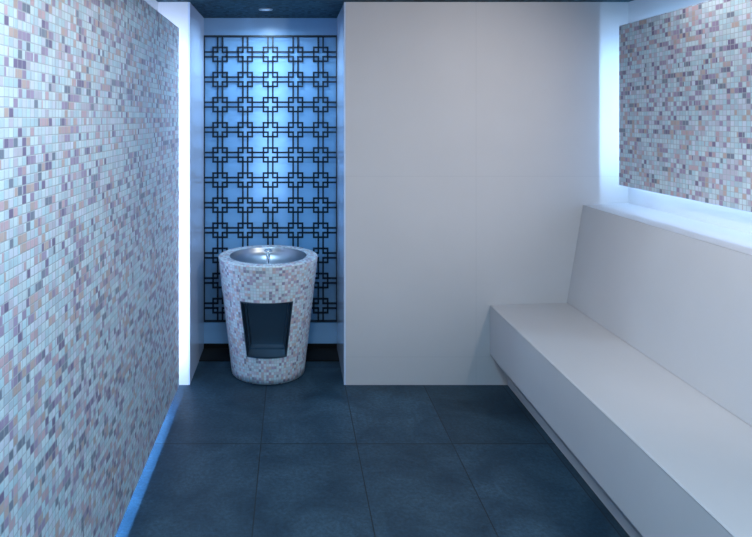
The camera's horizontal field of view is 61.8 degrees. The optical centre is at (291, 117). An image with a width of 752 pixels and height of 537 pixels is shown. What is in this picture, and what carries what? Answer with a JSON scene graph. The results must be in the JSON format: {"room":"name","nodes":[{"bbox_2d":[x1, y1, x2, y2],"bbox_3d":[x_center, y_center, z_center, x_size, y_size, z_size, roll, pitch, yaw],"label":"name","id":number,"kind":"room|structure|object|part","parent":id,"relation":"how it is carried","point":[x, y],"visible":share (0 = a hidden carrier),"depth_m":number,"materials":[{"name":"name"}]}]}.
{"room":"spa","nodes":[
{"label":"spa","id":0,"kind":"room"},
{"bbox_2d":[144,0,157,10],"bbox_3d":[-0.919,0.484,1.865,0.120,2.455,5.730,0,0,0],"label":"wall","id":1,"kind":"structure","parent":0,"point":[153,3],"depth_m":3.85,"materials":[{"name":"white paint"}]},
{"bbox_2d":[158,2,203,384],"bbox_3d":[-0.756,0.484,4.352,0.205,2.455,0.756,0,0,0],"label":"wall","id":2,"kind":"structure","parent":0,"point":[195,19],"depth_m":3.99,"materials":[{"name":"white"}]},
{"bbox_2d":[204,18,336,342],"bbox_3d":[-0.161,0.467,4.680,1.011,2.420,0.140,0,0,0],"label":"wall","id":3,"kind":"structure","parent":0,"point":[214,332],"depth_m":4.61,"materials":[{"name":"blue"}]},
{"bbox_2d":[199,343,338,360],"bbox_3d":[-0.161,1.694,4.545,0.987,0.034,0.370,0,0,0],"label":"trim","id":4,"kind":"structure","parent":3,"relation":"attached to","point":[211,351],"depth_m":4.51,"materials":[{"name":"brown metal"}]},
{"bbox_2d":[204,35,336,321],"bbox_3d":[-0.161,0.448,4.614,0.975,2.106,0.006,0,0,0],"label":"decorative lattice screen","id":5,"kind":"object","parent":3,"relation":"in","point":[232,66],"depth_m":4.61,"materials":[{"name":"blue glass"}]},
{"bbox_2d":[337,2,345,384],"bbox_3d":[0.339,0.484,4.292,0.012,2.455,0.636,0,0,0],"label":"wall","id":6,"kind":"structure","parent":0,"point":[341,19],"depth_m":4.17,"materials":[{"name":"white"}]},
{"bbox_2d":[156,0,632,17],"bbox_3d":[0.649,-0.793,1.805,3.256,0.100,5.850,0,0,0],"label":"ceiling","id":7,"kind":"structure","parent":0,"point":[206,8],"depth_m":4.13,"materials":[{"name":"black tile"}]},
{"bbox_2d":[259,8,272,10],"bbox_3d":[-0.180,-0.739,4.235,0.096,0.008,0.096,0,0,0],"label":"recessed light","id":8,"kind":"object","parent":7,"relation":"in","point":[260,9],"visible":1,"depth_m":4.21,"materials":[{"name":"silver metal"}]},
{"bbox_2d":[115,361,727,536],"bbox_3d":[0.649,1.761,1.805,3.256,0.100,5.850,0,0,0],"label":"floor","id":9,"kind":"structure","parent":0,"point":[313,454],"depth_m":3.04,"materials":[{"name":"tile"}]},
{"bbox_2d":[218,245,317,384],"bbox_3d":[-0.162,1.299,4.208,0.672,0.824,0.672,0,0,0],"label":"basin","id":10,"kind":"object","parent":9,"relation":"on","point":[268,290],"visible":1,"depth_m":4.01,"materials":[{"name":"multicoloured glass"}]},
{"bbox_3d":[-0.162,0.981,4.208,0.052,0.130,0.052,0,0,0],"label":"spout","id":11,"kind":"part","parent":10,"relation":"part of","materials":[{"name":"silver metal"}]},
{"bbox_3d":[-0.162,0.989,4.208,0.523,0.121,0.523,0,0,0],"label":"bowl","id":12,"kind":"part","parent":10,"relation":"part of","materials":[{"name":"silver metal"}]},
{"bbox_2d":[490,203,751,536],"bbox_3d":[1.713,1.127,1.492,0.887,1.168,4.963,0,0,0],"label":"bench","id":13,"kind":"object","parent":9,"relation":"on","point":[653,328],"visible":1,"depth_m":2.77,"materials":[{"name":"stone"}]},
{"bbox_3d":[1.347,1.429,1.492,0.156,0.449,4.963,0,0,0],"label":"panel","id":14,"kind":"part","parent":13,"relation":"part of","materials":[{"name":"stone"}]},
{"bbox_3d":[1.532,1.214,1.492,0.522,0.060,4.963,0,0,0],"label":"seat","id":15,"kind":"part","parent":13,"relation":"part of","materials":[{"name":"stone"}]},
{"bbox_3d":[1.959,0.871,1.492,0.393,0.624,4.963,0,0,0],"label":"backrest","id":16,"kind":"part","parent":13,"relation":"part of","materials":[{"name":"stone"}]},
{"bbox_2d":[346,2,628,384],"bbox_3d":[1.251,0.484,4.352,1.812,2.455,0.756,0,0,0],"label":"wall","id":17,"kind":"structure","parent":0,"point":[479,135],"depth_m":3.97,"materials":[{"name":"paint"}]},
{"bbox_2d":[629,0,751,233],"bbox_3d":[2.217,0.484,1.865,0.120,2.455,5.730,0,0,0],"label":"wall","id":18,"kind":"structure","parent":0,"point":[741,220],"depth_m":3.47,"materials":[{"name":"white paint"}]},
{"bbox_3d":[0.649,0.484,-1.060,3.256,2.455,0.120,0,0,0],"label":"wall","id":19,"kind":"structure","parent":0,"visible":0},
{"bbox_2d":[0,0,178,536],"bbox_3d":[-0.712,0.547,1.416,0.030,2.204,4.811,0,0,0],"label":"wall panel","id":20,"kind":"object","parent":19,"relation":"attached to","point":[89,89],"visible":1,"depth_m":2.09,"materials":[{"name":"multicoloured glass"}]},
{"bbox_2d":[619,0,751,211],"bbox_3d":[2.030,-0.077,1.416,0.030,0.980,4.811,0,0,0],"label":"wall panel","id":21,"kind":"object","parent":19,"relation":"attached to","point":[685,74],"visible":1,"depth_m":3.13,"materials":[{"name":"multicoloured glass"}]}
]}

